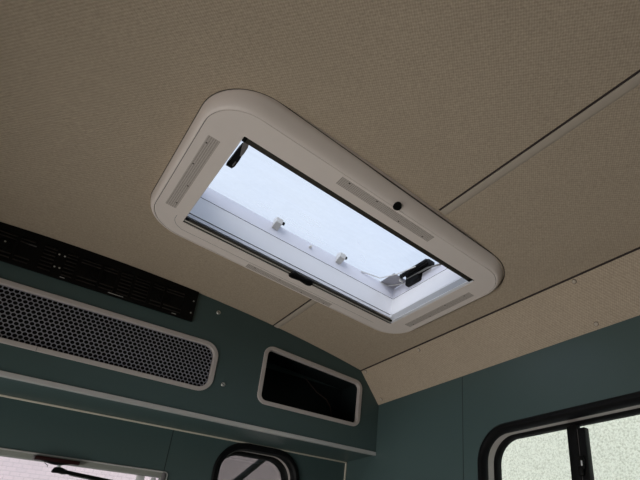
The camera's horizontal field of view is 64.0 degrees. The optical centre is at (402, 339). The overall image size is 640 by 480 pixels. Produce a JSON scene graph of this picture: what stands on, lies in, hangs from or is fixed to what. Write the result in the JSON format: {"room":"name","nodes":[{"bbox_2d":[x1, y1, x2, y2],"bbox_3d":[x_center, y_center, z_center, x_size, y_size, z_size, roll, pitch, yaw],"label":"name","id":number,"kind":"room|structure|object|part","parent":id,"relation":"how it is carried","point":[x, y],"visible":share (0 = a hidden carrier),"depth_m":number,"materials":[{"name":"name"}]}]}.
{"room":"vehicle interior","nodes":[
{"label":"vehicle interior","id":0,"kind":"room"},
{"bbox_2d":[0,362,344,479],"bbox_3d":[-1.264,0.777,1.552,2.494,2.210,0.030,21,-31,-35],"label":"wall","id":1,"kind":"structure","parent":0,"point":[24,425],"depth_m":1.89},
{"bbox_2d":[0,447,167,479],"bbox_3d":[-1.484,0.613,1.418,1.438,0.680,0.042,21,-31,-35],"label":"window","id":2,"kind":"structure","parent":1,"relation":"in","point":[141,473],"depth_m":1.82,"materials":[{"name":"metal"}]},
{"bbox_2d":[32,455,79,466],"bbox_3d":[-1.190,0.424,1.726,0.138,0.031,0.027,21,-31,-35],"label":"brake light","id":3,"kind":"object","parent":2,"relation":"attached to","point":[54,461],"visible":1,"depth_m":1.72,"materials":[{"name":"red plastic"}]},
{"bbox_2d":[51,465,110,479],"bbox_3d":[-1.077,0.531,1.891,0.414,0.072,0.052,21,-31,-35],"label":"wiper arm","id":4,"kind":"object","parent":2,"relation":"attached to","point":[58,469],"visible":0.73,"depth_m":1.82},
{"bbox_3d":[-1.079,0.545,1.902,0.355,0.047,0.014,21,-31,-35],"label":"arm","id":5,"kind":"part","parent":4,"relation":"part of","materials":[{"name":"black plastic"}]},
{"bbox_2d":[0,394,346,462],"bbox_3d":[-1.230,0.237,1.789,2.492,0.006,0.007,21,-31,-35],"label":"trim","id":6,"kind":"structure","parent":1,"relation":"attached to","point":[1,395],"depth_m":1.95,"materials":[{"name":"plastic"}]},
{"bbox_2d":[0,261,377,461],"bbox_3d":[-1.143,-0.028,1.813,2.493,0.502,0.245,21,-31,-35],"label":"upper cabinet","id":7,"kind":"object","parent":1,"relation":"attached to","point":[248,401],"visible":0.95,"depth_m":2.01,"materials":[{"name":"metal"}]},
{"bbox_2d":[0,222,198,321],"bbox_3d":[-1.230,-0.297,1.673,1.086,0.140,0.011,21,-31,-35],"label":"air vent","id":8,"kind":"object","parent":7,"relation":"attached to","point":[32,251],"visible":1,"depth_m":1.78,"materials":[{"name":"black plastic"}]},
{"bbox_2d":[0,278,217,390],"bbox_3d":[-1.216,-0.063,1.630,1.280,0.240,0.061,21,-31,-35],"label":"speaker grille","id":9,"kind":"object","parent":7,"relation":"attached to","point":[33,319],"visible":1,"depth_m":1.75,"materials":[{"name":"grey metal"}]},
{"bbox_3d":[-1.155,0.194,1.712,2.493,0.012,0.239,21,-31,-35],"label":"panel","id":10,"kind":"part","parent":7,"relation":"part of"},
{"bbox_3d":[-1.080,0.158,1.629,2.492,0.016,0.016,21,-31,-35],"label":"edge rail","id":11,"kind":"part","parent":7,"relation":"part of","materials":[{"name":"metal"}]},
{"bbox_3d":[-0.393,0.216,2.233,0.512,0.258,0.020,21,-31,-35],"label":"cubby trim","id":12,"kind":"part","parent":7,"relation":"part of","materials":[{"name":"beige plastic"}]},
{"bbox_2d":[305,377,331,415],"bbox_3d":[-0.407,0.278,2.469,0.165,0.164,0.028,17,-29,-28],"label":"cable","id":13,"kind":"object","parent":7,"relation":"in","point":[305,377],"visible":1,"depth_m":2.48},
{"bbox_2d":[211,443,298,479],"bbox_3d":[-0.660,0.767,2.143,0.404,0.622,0.098,21,-31,-35],"label":"window","id":14,"kind":"structure","parent":1,"relation":"in","point":[238,461],"depth_m":2.26,"materials":[{"name":"black rubber"}]},
{"bbox_3d":[-0.690,0.781,2.175,0.320,0.538,0.003,21,-31,-35],"label":"pane","id":15,"kind":"part","parent":14,"relation":"part of","materials":[{"name":"grey glass"}]},
{"bbox_3d":[-0.677,0.775,2.161,0.360,0.578,0.045,21,-31,-35],"label":"frame","id":16,"kind":"part","parent":14,"relation":"part of","materials":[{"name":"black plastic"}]},
{"bbox_2d":[344,463,346,479],"bbox_3d":[-0.312,1.379,2.136,0.008,1.692,0.008,21,-31,-35],"label":"trim","id":17,"kind":"structure","parent":1,"relation":"attached to","point":[345,463],"depth_m":2.47,"materials":[{"name":"beige plastic"}]},
{"bbox_2d":[0,0,639,369],"bbox_3d":[0.204,-0.828,0.428,2.554,0.163,4.440,21,-31,-35],"label":"ceiling","id":18,"kind":"structure","parent":0,"point":[98,97],"depth_m":1.19,"materials":[{"name":"beige fabric"}]},
{"bbox_2d":[273,299,316,327],"bbox_3d":[-0.437,-0.107,2.076,0.024,0.007,0.351,21,-31,-35],"label":"trim","id":19,"kind":"structure","parent":18,"relation":"attached to","point":[309,304],"depth_m":2.07,"materials":[{"name":"beige plastic"}]},
{"bbox_2d":[150,89,504,333],"bbox_3d":[-0.212,-0.375,1.656,1.039,0.287,0.677,21,-31,-35],"label":"rooflight","id":20,"kind":"object","parent":18,"relation":"attached to","point":[182,200],"visible":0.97,"depth_m":1.53,"materials":[{"name":"white plastic"}]},
{"bbox_3d":[-0.403,-0.489,1.281,0.016,0.008,0.061,26,-33,-33],"label":"latch lever","id":21,"kind":"part","parent":20,"relation":"part of","materials":[{"name":"black plastic"}]},
{"bbox_3d":[-0.354,-0.214,1.761,0.086,0.015,0.038,26,-33,-33],"label":"handle","id":22,"kind":"part","parent":20,"relation":"part of","materials":[{"name":"black plastic"}]},
{"bbox_3d":[-0.204,-0.414,1.680,0.941,0.054,0.570,26,-33,-33],"label":"lid frame","id":23,"kind":"part","parent":20,"relation":"part of","materials":[{"name":"plastic"}]},
{"bbox_3d":[0.102,-0.268,1.915,0.233,0.016,0.026,-18,-32,37],"label":"stay rod","id":24,"kind":"part","parent":20,"relation":"part of","materials":[{"name":"metal"}]},
{"bbox_3d":[0.095,-0.133,1.829,0.012,0.004,0.432,26,-33,-33],"label":"guide rail","id":25,"kind":"part","parent":20,"relation":"part of","materials":[{"name":"white plastic"}]},
{"bbox_2d":[439,69,639,214],"bbox_3d":[1.131,-0.843,0.360,0.024,0.007,3.144,21,-31,-35],"label":"trim","id":26,"kind":"structure","parent":18,"relation":"attached to","point":[634,81],"depth_m":1.21,"materials":[{"name":"beige plastic"}]},
{"bbox_2d":[346,315,639,479],"bbox_3d":[1.131,0.546,0.674,0.030,2.074,4.425,21,-31,-35],"label":"wall","id":27,"kind":"structure","parent":0,"point":[422,435],"depth_m":1.88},
{"bbox_2d":[462,377,463,479],"bbox_3d":[0.207,1.027,1.635,0.003,1.945,0.002,21,-31,-35],"label":"trim","id":28,"kind":"structure","parent":27,"relation":"attached to","point":[462,377],"depth_m":1.99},
{"bbox_2d":[361,247,639,404],"bbox_3d":[1.191,-0.399,0.965,0.129,0.151,4.185,21,-31,-35],"label":"trim","id":29,"kind":"structure","parent":27,"relation":"attached to","point":[605,294],"depth_m":1.80,"materials":[{"name":"beige fabric"}]},
{"bbox_2d":[477,391,639,479],"bbox_3d":[0.687,0.426,1.369,0.092,0.569,1.205,21,-31,-35],"label":"window","id":30,"kind":"structure","parent":27,"relation":"in","point":[493,446],"depth_m":1.63,"materials":[{"name":"black rubber"}]},
{"label":"outside","id":31,"kind":"structure","parent":0,"visible":0},
{"bbox_3d":[-0.064,1.470,-0.689,28.000,0.050,28.000,21,-31,-35],"label":"ground","id":32,"kind":"structure","parent":31,"visible":0},
{"bbox_2d":[0,456,157,479],"bbox_3d":[-5.216,1.533,4.700,10.300,4.000,0.250,21,-31,-35],"label":"brick wall","id":33,"kind":"structure","parent":32,"relation":"on","point":[10,468],"depth_m":5.62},
{"bbox_2d":[501,415,639,479],"bbox_3d":[3.187,1.134,3.065,0.250,4.000,12.900,21,-31,-35],"label":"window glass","id":34,"kind":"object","parent":32,"relation":"on","point":[615,444],"depth_m":4.83,"materials":[{"name":"glass"}]}
]}

